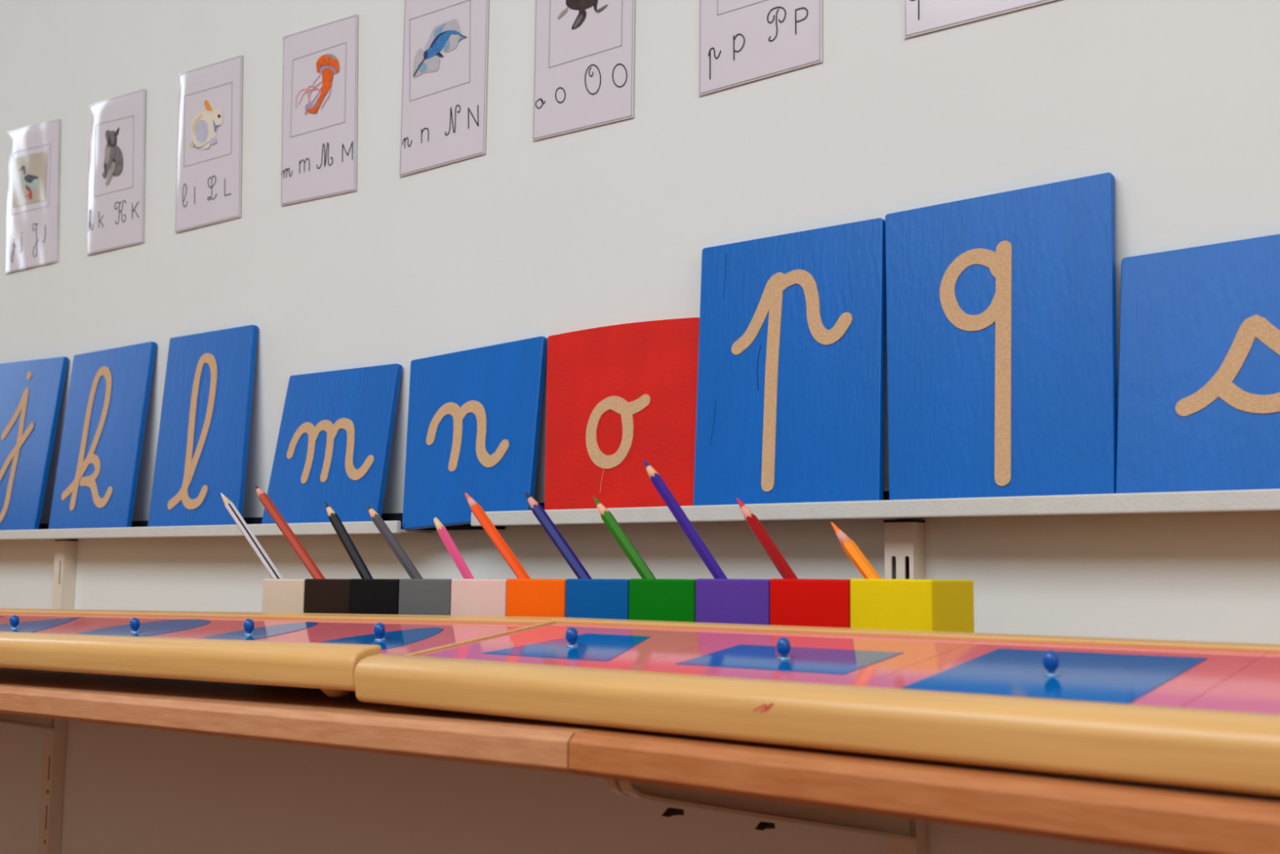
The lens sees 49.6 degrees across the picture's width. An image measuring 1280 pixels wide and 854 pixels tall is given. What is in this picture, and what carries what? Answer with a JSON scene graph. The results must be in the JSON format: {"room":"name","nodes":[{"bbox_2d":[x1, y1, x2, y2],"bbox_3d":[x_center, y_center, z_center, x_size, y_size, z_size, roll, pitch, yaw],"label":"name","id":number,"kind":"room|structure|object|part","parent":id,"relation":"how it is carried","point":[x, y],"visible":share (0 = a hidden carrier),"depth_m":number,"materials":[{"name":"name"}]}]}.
{"room":"preschool classroom","nodes":[
{"label":"preschool classroom","id":0,"kind":"room"},
{"bbox_2d":[0,0,1279,853],"bbox_3d":[0.210,-0.494,1.095,6.000,2.700,0.100,-4,-8,39],"label":"wall","id":1,"kind":"structure","parent":0,"point":[611,224],"depth_m":1.22,"materials":[{"name":"paint"}]},
{"bbox_2d":[4,118,60,273],"bbox_3d":[-0.817,-0.311,1.854,0.164,0.205,0.007,-5,-8,41],"label":"sheet","id":2,"kind":"object","parent":1,"relation":"attached to","point":[33,193],"visible":1,"depth_m":1.85,"materials":[{"name":"white paper"}]},
{"bbox_2d":[37,538,77,853],"bbox_3d":[-0.708,0.429,1.670,0.023,0.585,0.017,-4,-8,39],"label":"upright","id":3,"kind":"object","parent":1,"relation":"attached to","point":[65,550],"visible":0.73,"depth_m":1.67,"materials":[{"name":"white metal"}]},
{"bbox_2d":[0,712,54,729],"bbox_3d":[-0.803,0.312,1.552,0.016,0.078,0.314,-4,-8,39],"label":"shelf bracket","id":4,"kind":"object","parent":3,"relation":"attached to","point":[15,719],"visible":0.18,"depth_m":1.64,"materials":[{"name":"white metal"}]},
{"bbox_2d":[0,667,613,773],"bbox_3d":[-0.595,0.240,1.349,1.749,0.023,0.365,-6,-9,39],"label":"board","id":5,"kind":"object","parent":4,"relation":"on","point":[303,716],"visible":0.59,"depth_m":0.81,"materials":[{"name":"brown wood"}]},
{"bbox_2d":[0,608,557,697],"bbox_3d":[-0.411,0.169,1.091,0.773,0.056,0.192,-4,-8,37],"label":"wooden tray","id":6,"kind":"object","parent":5,"relation":"on","point":[330,668],"visible":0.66,"depth_m":0.90,"materials":[{"name":"brown wood"}]},
{"bbox_2d":[0,613,47,622],"bbox_3d":[-0.654,0.184,1.277,0.149,0.024,0.147,-4,-8,37],"label":"metal stencil","id":7,"kind":"object","parent":6,"relation":"on","point":[6,616],"visible":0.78,"depth_m":1.30,"materials":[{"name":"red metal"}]},
{"bbox_2d":[0,614,80,632],"bbox_3d":[-0.545,0.170,1.174,0.101,0.021,0.121,1,-6,-1],"label":"metal inset","id":8,"kind":"object","parent":6,"relation":"in","point":[15,625],"visible":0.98,"depth_m":1.19,"materials":[{"name":"blue metal"}]},
{"bbox_3d":[-0.533,0.165,1.179,0.008,0.011,0.008,-5,-1,37],"label":"knob","id":9,"kind":"part","parent":8,"relation":"part of","materials":[{"name":"blue plastic"}]},
{"bbox_2d":[0,613,151,633],"bbox_3d":[-0.528,0.173,1.182,0.167,0.025,0.147,-4,-8,37],"label":"metal stencil","id":10,"kind":"object","parent":6,"relation":"on","point":[85,620],"visible":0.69,"depth_m":1.20,"materials":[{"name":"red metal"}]},
{"bbox_2d":[75,617,209,636],"bbox_3d":[-0.394,0.160,1.092,0.106,0.020,0.105,-5,-8,42],"label":"metal inset","id":11,"kind":"object","parent":6,"relation":"in","point":[135,628],"visible":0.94,"depth_m":1.09,"materials":[{"name":"blue metal"}]},
{"bbox_3d":[-0.391,0.153,1.073,0.008,0.011,0.008,-5,-1,37],"label":"knob","id":12,"kind":"part","parent":11,"relation":"part of","materials":[{"name":"blue plastic"}]},
{"bbox_2d":[55,616,264,636],"bbox_3d":[-0.402,0.162,1.086,0.150,0.024,0.147,-4,-8,37],"label":"metal stencil","id":13,"kind":"object","parent":6,"relation":"on","point":[215,622],"visible":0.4,"depth_m":1.12,"materials":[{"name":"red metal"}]},
{"bbox_3d":[-0.462,0.165,1.024,0.773,0.024,0.024,-5,-1,37],"label":"rail","id":14,"kind":"part","parent":6,"relation":"part of","materials":[{"name":"brown wood"}]},
{"bbox_2d":[200,618,317,639],"bbox_3d":[-0.284,0.150,0.996,0.061,0.023,0.121,-4,-8,39],"label":"metal inset","id":15,"kind":"object","parent":6,"relation":"in","point":[249,633],"visible":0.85,"depth_m":1.00,"materials":[{"name":"blue metal"}]},
{"bbox_3d":[-0.281,0.143,0.996,0.008,0.011,0.008,-5,-1,37],"label":"knob","id":16,"kind":"part","parent":15,"relation":"part of","materials":[{"name":"blue plastic"}]},
{"bbox_3d":[-0.359,0.174,1.158,0.773,0.038,0.016,-5,-1,37],"label":"rail","id":17,"kind":"part","parent":6,"relation":"part of","materials":[{"name":"brown wood"}]},
{"bbox_2d":[165,617,392,641],"bbox_3d":[-0.283,0.151,0.996,0.149,0.024,0.147,-4,-8,37],"label":"metal stencil","id":18,"kind":"object","parent":6,"relation":"on","point":[324,627],"visible":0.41,"depth_m":1.02,"materials":[{"name":"pink metal"}]},
{"bbox_2d":[320,622,443,649],"bbox_3d":[-0.170,0.139,0.903,0.096,0.022,0.082,3,-7,-24],"label":"metal inset","id":19,"kind":"object","parent":6,"relation":"in","point":[386,640],"visible":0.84,"depth_m":0.91,"materials":[{"name":"blue metal"}]},
{"bbox_3d":[-0.171,0.133,0.906,0.008,0.011,0.008,-5,-1,37],"label":"knob","id":20,"kind":"part","parent":19,"relation":"part of","materials":[{"name":"blue plastic"}]},
{"bbox_2d":[374,637,386,640],"bbox_3d":[-0.170,0.139,0.906,0.007,0.001,0.008,-5,-1,37],"label":"washer","id":21,"kind":"object","parent":19,"relation":"in","point":[384,638],"depth_m":0.90,"materials":[{"name":"silver metal"}]},
{"bbox_2d":[295,621,535,654],"bbox_3d":[-0.166,0.141,0.907,0.146,0.024,0.147,-4,-8,37],"label":"metal stencil","id":22,"kind":"object","parent":6,"relation":"on","point":[452,632],"visible":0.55,"depth_m":0.93,"materials":[{"name":"pink metal"}]},
{"bbox_2d":[262,578,305,613],"bbox_3d":[-0.279,0.167,1.161,0.056,0.079,0.053,-4,-8,39],"label":"block","id":23,"kind":"object","parent":5,"relation":"on","point":[279,595],"visible":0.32,"depth_m":1.14,"materials":[{"name":"beige wood"}]},
{"bbox_2d":[220,493,283,578],"bbox_3d":[-0.342,0.100,1.221,0.102,0.088,0.008,-4,-8,39],"label":"pencil","id":24,"kind":"object","parent":23,"relation":"in","point":[257,548],"visible":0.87,"depth_m":1.22,"materials":[{"name":"grey paint"}]},
{"bbox_2d":[303,578,351,613],"bbox_3d":[-0.235,0.163,1.125,0.057,0.078,0.053,-4,-8,39],"label":"block","id":25,"kind":"object","parent":5,"relation":"on","point":[321,595],"visible":0.27,"depth_m":1.11,"materials":[{"name":"brown wood"}]},
{"bbox_2d":[253,484,324,578],"bbox_3d":[-0.300,0.094,1.187,0.109,0.093,0.008,-4,-8,39],"label":"pencil","id":26,"kind":"object","parent":25,"relation":"in","point":[295,543],"visible":0.92,"depth_m":1.19,"materials":[{"name":"brown paint"}]},
{"bbox_2d":[349,578,399,613],"bbox_3d":[-0.190,0.159,1.089,0.057,0.078,0.053,-4,-8,39],"label":"block","id":27,"kind":"object","parent":5,"relation":"on","point":[367,596],"visible":0.29,"depth_m":1.07,"materials":[{"name":"black wood"}]},
{"bbox_2d":[324,501,373,578],"bbox_3d":[-0.238,0.098,1.135,0.070,0.076,0.008,-4,-8,39],"label":"pencil","id":28,"kind":"object","parent":27,"relation":"in","point":[334,518],"visible":0.94,"depth_m":1.13,"materials":[{"name":"black paint"}]},
{"bbox_2d":[398,578,452,615],"bbox_3d":[-0.145,0.154,1.052,0.057,0.077,0.053,-4,-8,39],"label":"block","id":29,"kind":"object","parent":5,"relation":"on","point":[416,596],"visible":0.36,"depth_m":1.03,"materials":[{"name":"grey wood"}]},
{"bbox_2d":[365,503,422,578],"bbox_3d":[-0.194,0.096,1.099,0.076,0.072,0.007,-4,-8,39],"label":"pencil","id":30,"kind":"object","parent":29,"relation":"in","point":[378,521],"visible":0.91,"depth_m":1.10,"materials":[{"name":"grey paint"}]},
{"bbox_2d":[450,578,506,616],"bbox_3d":[-0.101,0.150,1.016,0.056,0.076,0.053,-4,-8,39],"label":"block","id":31,"kind":"object","parent":5,"relation":"on","point":[469,597],"visible":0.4,"depth_m":1.00,"materials":[{"name":"pink wood"}]},
{"bbox_2d":[433,517,474,578],"bbox_3d":[-0.140,0.098,1.054,0.052,0.059,0.007,-4,-8,39],"label":"pencil","id":32,"kind":"object","parent":31,"relation":"in","point":[442,531],"visible":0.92,"depth_m":1.05,"materials":[{"name":"pink paint"}]},
{"bbox_2d":[506,578,566,617],"bbox_3d":[-0.057,0.146,0.980,0.056,0.076,0.053,-4,-8,39],"label":"block","id":33,"kind":"object","parent":5,"relation":"on","point":[524,597],"visible":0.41,"depth_m":0.96,"materials":[{"name":"orange wood"}]},
{"bbox_2d":[464,492,530,578],"bbox_3d":[-0.104,0.086,1.026,0.076,0.076,0.008,-4,-8,39],"label":"pencil","id":34,"kind":"object","parent":33,"relation":"in","point":[491,530],"visible":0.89,"depth_m":1.02,"materials":[{"name":"orange paint"}]},
{"bbox_2d":[565,578,630,619],"bbox_3d":[-0.013,0.142,0.945,0.056,0.075,0.053,-4,-8,39],"label":"block","id":35,"kind":"object","parent":5,"relation":"on","point":[600,598],"visible":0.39,"depth_m":0.93,"materials":[{"name":"blue wood"}]},
{"bbox_2d":[524,492,591,578],"bbox_3d":[-0.057,0.082,0.988,0.071,0.074,0.008,-4,-8,39],"label":"pencil","id":36,"kind":"object","parent":35,"relation":"in","point":[539,512],"visible":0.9,"depth_m":0.99,"materials":[{"name":"blue paint"}]},
{"bbox_2d":[628,578,696,622],"bbox_3d":[0.030,0.138,0.910,0.054,0.075,0.053,-4,-8,39],"label":"block","id":37,"kind":"object","parent":5,"relation":"on","point":[650,599],"visible":0.34,"depth_m":0.89,"materials":[{"name":"green wood"}]},
{"bbox_2d":[593,496,656,578],"bbox_3d":[-0.009,0.081,0.948,0.062,0.069,0.008,-4,-8,39],"label":"pencil","id":38,"kind":"object","parent":37,"relation":"in","point":[606,516],"visible":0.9,"depth_m":0.95,"materials":[{"name":"green paint"}]},
{"bbox_2d":[695,578,770,624],"bbox_3d":[0.073,0.134,0.875,0.056,0.074,0.053,-4,-8,39],"label":"block","id":39,"kind":"object","parent":5,"relation":"on","point":[730,601],"visible":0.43,"depth_m":0.86,"materials":[{"name":"purple wood"}]},
{"bbox_2d":[643,459,727,578],"bbox_3d":[0.032,0.066,0.916,0.077,0.092,0.007,-4,-8,39],"label":"pencil","id":40,"kind":"object","parent":39,"relation":"in","point":[706,556],"visible":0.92,"depth_m":0.92,"materials":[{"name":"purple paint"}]},
{"bbox_3d":[-0.713,0.429,1.664,0.022,0.584,0.002,-4,-8,39],"label":"plate","id":41,"kind":"part","parent":3,"relation":"part of","materials":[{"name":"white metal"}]},
{"bbox_2d":[86,88,146,255],"bbox_3d":[-0.653,-0.317,1.719,0.148,0.201,0.007,-5,-8,41],"label":"sheet","id":42,"kind":"object","parent":1,"relation":"attached to","point":[116,174],"visible":1,"depth_m":1.71,"materials":[{"name":"white paper"}]},
{"bbox_2d":[175,54,242,232],"bbox_3d":[-0.497,-0.326,1.592,0.140,0.195,0.005,-5,-8,40],"label":"sheet","id":43,"kind":"object","parent":1,"relation":"attached to","point":[209,145],"visible":1,"depth_m":1.59,"materials":[{"name":"white paper"}]},
{"bbox_2d":[224,177,231,195],"bbox_3d":[-0.464,-0.271,1.558,0.014,0.021,0.001,-4,-8,39],"label":"print","id":44,"kind":"object","parent":43,"relation":"attached to","point":[227,180],"depth_m":1.56,"materials":[{"name":"black"}]},
{"bbox_2d":[0,512,505,539],"bbox_3d":[-0.703,0.126,1.683,1.472,0.020,0.044,-4,-8,39],"label":"ledge","id":45,"kind":"object","parent":1,"relation":"attached to","point":[139,529],"visible":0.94,"depth_m":1.45,"materials":[{"name":"grey paint"}]},
{"bbox_2d":[0,356,68,529],"bbox_3d":[-0.851,0.028,1.822,0.305,0.236,0.034,-4,-8,39],"label":"letter board","id":46,"kind":"object","parent":45,"relation":"on","point":[31,391],"visible":0.97,"depth_m":1.76,"materials":[{"name":"blue wood"}]},
{"bbox_2d":[48,341,156,528],"bbox_3d":[-0.644,0.016,1.652,0.188,0.227,0.034,-4,-8,39],"label":"letter board","id":47,"kind":"object","parent":45,"relation":"on","point":[95,484],"visible":0.98,"depth_m":1.64,"materials":[{"name":"blue wood"}]},
{"bbox_2d":[147,324,257,526],"bbox_3d":[-0.478,0.004,1.516,0.186,0.227,0.034,-4,-8,39],"label":"letter board","id":48,"kind":"object","parent":45,"relation":"on","point":[202,454],"visible":0.97,"depth_m":1.51,"materials":[{"name":"blue wood"}]},
{"bbox_3d":[-0.738,0.137,1.715,1.376,0.002,0.038,-4,-8,39],"label":"shelf plate","id":49,"kind":"part","parent":45,"relation":"part of","materials":[{"name":"grey paint"}]},
{"bbox_2d":[261,363,402,524],"bbox_3d":[-0.306,0.022,1.372,0.179,0.164,0.034,-4,-8,39],"label":"letter board","id":50,"kind":"object","parent":45,"relation":"on","point":[334,443],"visible":0.94,"depth_m":1.36,"materials":[{"name":"blue wood"}]},
{"bbox_2d":[402,336,547,529],"bbox_3d":[-0.155,0.008,1.250,0.183,0.169,0.033,-4,-8,39],"label":"letter board","id":51,"kind":"object","parent":45,"relation":"on","point":[474,419],"visible":0.97,"depth_m":1.24,"materials":[{"name":"blue wood"}]},
{"bbox_2d":[280,13,357,205],"bbox_3d":[-0.341,-0.334,1.464,0.135,0.196,0.003,-4,-8,40],"label":"sheet","id":52,"kind":"object","parent":1,"relation":"attached to","point":[320,65],"visible":1,"depth_m":1.46,"materials":[{"name":"white paper"}]},
{"bbox_2d":[298,158,310,173],"bbox_3d":[-0.356,-0.277,1.469,0.018,0.015,0.001,-4,-8,39],"label":"print","id":53,"kind":"object","parent":52,"relation":"attached to","point":[304,163],"depth_m":1.47,"materials":[{"name":"black"}]},
{"bbox_2d":[342,141,352,162],"bbox_3d":[-0.301,-0.283,1.425,0.018,0.020,0.001,-4,-8,39],"label":"print","id":54,"kind":"object","parent":52,"relation":"attached to","point":[347,146],"depth_m":1.43,"materials":[{"name":"black"}]},
{"bbox_2d":[399,0,488,177],"bbox_3d":[-0.191,-0.347,1.341,0.121,0.192,0.002,-4,-8,39],"label":"sheet","id":55,"kind":"object","parent":1,"relation":"attached to","point":[445,56],"visible":1,"depth_m":1.34,"materials":[{"name":"white paper"}]},
{"bbox_2d":[421,127,428,142],"bbox_3d":[-0.210,-0.284,1.349,0.011,0.014,0.001,-4,-8,39],"label":"print","id":56,"kind":"object","parent":55,"relation":"attached to","point":[424,131],"depth_m":1.35,"materials":[{"name":"black"}]},
{"bbox_2d":[467,105,478,128],"bbox_3d":[-0.157,-0.293,1.307,0.015,0.021,0.001,-4,-8,39],"label":"print","id":57,"kind":"object","parent":55,"relation":"attached to","point":[473,110],"depth_m":1.31,"materials":[{"name":"black"}]},
{"bbox_2d":[532,0,635,141],"bbox_3d":[-0.051,-0.357,1.227,0.119,0.194,0.001,-4,-8,39],"label":"sheet","id":58,"kind":"object","parent":1,"relation":"attached to","point":[584,50],"visible":1,"depth_m":1.22,"materials":[{"name":"white paper"}]},
{"bbox_2d":[555,87,565,102],"bbox_3d":[-0.071,-0.296,1.236,0.012,0.015,0.001,-4,-8,39],"label":"print","id":59,"kind":"object","parent":58,"relation":"attached to","point":[560,92],"depth_m":1.24,"materials":[{"name":"black"}]},
{"bbox_2d":[612,63,626,87],"bbox_3d":[-0.018,-0.303,1.193,0.017,0.022,0.001,-4,-8,39],"label":"print","id":60,"kind":"object","parent":58,"relation":"attached to","point":[619,70],"depth_m":1.19,"materials":[{"name":"black"}]},
{"bbox_2d":[698,0,822,96],"bbox_3d":[0.095,-0.369,1.108,0.118,0.190,0.001,-4,-8,39],"label":"sheet","id":61,"kind":"object","parent":1,"relation":"attached to","point":[741,42],"visible":1,"depth_m":1.10,"materials":[{"name":"white paper"}]},
{"bbox_2d":[733,33,745,60],"bbox_3d":[0.080,-0.306,1.113,0.012,0.021,0.001,-4,-8,39],"label":"print","id":62,"kind":"object","parent":61,"relation":"attached to","point":[739,39],"depth_m":1.11,"materials":[{"name":"black"}]},
{"bbox_2d":[795,7,808,34],"bbox_3d":[0.126,-0.316,1.076,0.012,0.020,0.001,-4,-8,39],"label":"print","id":63,"kind":"object","parent":61,"relation":"attached to","point":[801,13],"depth_m":1.08,"materials":[{"name":"black"}]},
{"bbox_2d":[471,488,1279,526],"bbox_3d":[0.302,0.044,0.862,1.128,0.020,0.044,-4,-8,39],"label":"ledge","id":64,"kind":"object","parent":1,"relation":"attached to","point":[1255,500],"visible":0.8,"depth_m":0.92,"materials":[{"name":"grey paint"}]},
{"bbox_2d":[544,317,699,510],"bbox_3d":[-0.017,-0.006,1.139,0.184,0.165,0.033,-4,-8,39],"label":"letter board","id":65,"kind":"object","parent":64,"relation":"on","point":[620,397],"visible":0.92,"depth_m":1.13,"materials":[{"name":"red wood"}]},
{"bbox_2d":[693,217,885,505],"bbox_3d":[0.109,-0.041,1.035,0.175,0.217,0.034,-4,-8,39],"label":"letter board","id":66,"kind":"object","parent":64,"relation":"on","point":[791,381],"visible":1,"depth_m":1.03,"materials":[{"name":"blue wood"}]},
{"bbox_3d":[0.304,0.052,0.864,1.128,0.002,0.038,-4,-8,39],"label":"shelf plate","id":67,"kind":"part","parent":64,"relation":"part of","materials":[{"name":"grey paint"}]},
{"bbox_2d":[884,173,1116,499],"bbox_3d":[0.237,-0.053,0.932,0.173,0.221,0.034,-4,-8,39],"label":"letter board","id":68,"kind":"object","parent":64,"relation":"on","point":[1002,359],"visible":1,"depth_m":0.92,"materials":[{"name":"blue wood"}]},
{"bbox_2d":[1115,234,1279,493],"bbox_3d":[0.347,-0.033,0.839,0.116,0.165,0.034,-4,-8,39],"label":"letter board","id":69,"kind":"object","parent":64,"relation":"on","point":[1198,400],"visible":1,"depth_m":0.84,"materials":[{"name":"blue wood"}]},
{"bbox_2d":[883,519,928,853],"bbox_3d":[0.182,0.359,0.942,0.023,0.590,0.017,-4,-8,39],"label":"upright","id":70,"kind":"object","parent":1,"relation":"attached to","point":[904,539],"visible":0.29,"depth_m":0.96,"materials":[{"name":"white metal"}]},
{"bbox_2d":[605,777,919,840],"bbox_3d":[0.087,0.228,0.826,0.016,0.078,0.314,-4,-8,39],"label":"shelf bracket","id":71,"kind":"object","parent":70,"relation":"attached to","point":[860,822],"visible":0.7,"depth_m":0.81,"materials":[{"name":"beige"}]},
{"bbox_2d":[568,727,1279,853],"bbox_3d":[0.584,0.133,0.387,1.299,0.019,0.365,-4,-8,39],"label":"board","id":72,"kind":"object","parent":71,"relation":"on","point":[1163,818],"visible":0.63,"depth_m":0.54,"materials":[{"name":"brown wood"}]},
{"bbox_2d":[769,578,850,627],"bbox_3d":[0.116,0.129,0.839,0.055,0.074,0.053,-4,-8,39],"label":"block","id":73,"kind":"object","parent":72,"relation":"on","point":[816,602],"visible":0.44,"depth_m":0.82,"materials":[{"name":"red wood"}]},
{"bbox_2d":[736,497,797,578],"bbox_3d":[0.082,0.076,0.873,0.052,0.064,0.007,-4,-8,39],"label":"pencil","id":74,"kind":"object","parent":73,"relation":"in","point":[753,522],"visible":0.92,"depth_m":0.87,"materials":[{"name":"red paint"}]},
{"bbox_2d":[354,617,1279,795],"bbox_3d":[0.122,0.123,0.661,0.590,0.045,0.177,-4,-8,39],"label":"wooden tray","id":75,"kind":"object","parent":72,"relation":"on","point":[1238,751],"visible":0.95,"depth_m":0.58,"materials":[{"name":"brown wood"}]},
{"bbox_3d":[-0.101,0.139,0.850,0.004,0.017,0.141,-4,0,39],"label":"rail","id":76,"kind":"part","parent":75,"relation":"part of","materials":[{"name":"brown wood"}]},
{"bbox_2d":[482,626,650,661],"bbox_3d":[-0.031,0.125,0.796,0.095,0.019,0.072,-4,-8,39],"label":"metal inset","id":77,"kind":"object","parent":75,"relation":"on","point":[586,646],"visible":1,"depth_m":0.79,"materials":[{"name":"blue metal"}]},
{"bbox_3d":[-0.039,0.120,0.797,0.007,0.010,0.007,-4,0,39],"label":"knob","id":78,"kind":"part","parent":77,"relation":"part of","materials":[{"name":"blue plastic"}]},
{"bbox_2d":[566,643,578,647],"bbox_3d":[-0.039,0.126,0.797,0.007,0.001,0.007,-4,0,39],"label":"washer","id":79,"kind":"object","parent":77,"relation":"in","point":[569,645],"depth_m":0.79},
{"bbox_2d":[416,622,749,669],"bbox_3d":[-0.039,0.128,0.799,0.155,0.022,0.140,-4,-8,39],"label":"metal stencil","id":80,"kind":"object","parent":75,"relation":"on","point":[663,641],"visible":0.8,"depth_m":0.81,"materials":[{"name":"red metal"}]},
{"bbox_2d":[675,636,903,674],"bbox_3d":[0.075,0.116,0.705,0.100,0.018,0.058,-4,-8,39],"label":"metal inset","id":81,"kind":"object","parent":75,"relation":"in","point":[782,656],"visible":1,"depth_m":0.70,"materials":[{"name":"blue metal"}]},
{"bbox_3d":[0.073,0.112,0.704,0.007,0.010,0.007,-4,0,39],"label":"knob","id":82,"kind":"part","parent":81,"relation":"part of","materials":[{"name":"blue plastic"}]},
{"bbox_2d":[777,655,791,659],"bbox_3d":[0.073,0.117,0.704,0.007,0.001,0.007,-4,0,39],"label":"washer","id":83,"kind":"object","parent":81,"relation":"in","point":[787,657],"depth_m":0.70,"materials":[{"name":"silver metal"}]},
{"bbox_2d":[618,631,977,685],"bbox_3d":[0.075,0.119,0.706,0.141,0.022,0.140,-4,-8,39],"label":"metal stencil","id":84,"kind":"object","parent":75,"relation":"on","point":[915,650],"visible":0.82,"depth_m":0.71,"materials":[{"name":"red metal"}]},
{"bbox_3d":[0.174,0.126,0.724,0.590,0.036,0.010,-4,0,39],"label":"rail","id":85,"kind":"part","parent":75,"relation":"part of","materials":[{"name":"brown wood"}]},
{"bbox_2d":[901,648,1207,703],"bbox_3d":[0.185,0.109,0.615,0.100,0.020,0.100,-4,-8,39],"label":"metal inset","id":86,"kind":"object","parent":75,"relation":"in","point":[1109,677],"visible":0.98,"depth_m":0.61,"materials":[{"name":"blue metal"}]},
{"bbox_3d":[0.181,0.103,0.611,0.007,0.010,0.007,-4,0,39],"label":"knob","id":87,"kind":"part","parent":86,"relation":"part of","materials":[{"name":"blue"}]},
{"bbox_2d":[1043,671,1060,675],"bbox_3d":[0.182,0.109,0.611,0.007,0.001,0.007,-4,0,39],"label":"washer","id":88,"kind":"object","parent":86,"relation":"in","point":[1046,673],"depth_m":0.61,"materials":[{"name":"silver metal"}]},
{"bbox_2d":[859,640,1268,707],"bbox_3d":[0.185,0.111,0.616,0.142,0.022,0.140,-4,-8,39],"label":"metal stencil","id":89,"kind":"object","parent":75,"relation":"on","point":[1220,665],"visible":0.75,"depth_m":0.63,"materials":[{"name":"pink metal"}]},
{"bbox_2d":[1181,652,1279,714],"bbox_3d":[0.295,0.102,0.526,0.141,0.022,0.140,-4,-8,39],"label":"metal stencil","id":90,"kind":"object","parent":75,"relation":"on","point":[1255,688],"visible":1,"depth_m":0.55,"materials":[{"name":"pink metal"}]},
{"bbox_2d":[849,578,973,632],"bbox_3d":[0.158,0.126,0.805,0.053,0.074,0.053,-4,-8,39],"label":"block","id":91,"kind":"object","parent":72,"relation":"on","point":[902,604],"visible":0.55,"depth_m":0.79,"materials":[{"name":"yellow wood"}]},
{"bbox_2d":[831,521,881,578],"bbox_3d":[0.132,0.080,0.832,0.040,0.046,0.008,-4,-8,39],"label":"pencil","id":92,"kind":"object","parent":91,"relation":"in","point":[849,546],"visible":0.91,"depth_m":0.83,"materials":[{"name":"orange paint"}]},
{"bbox_2d":[903,0,1054,38],"bbox_3d":[0.243,-0.382,0.987,0.124,0.188,0.001,-4,-8,39],"label":"sheet","id":93,"kind":"object","parent":1,"relation":"attached to","point":[920,16],"visible":1,"depth_m":0.99,"materials":[{"name":"white paper"}]}
]}

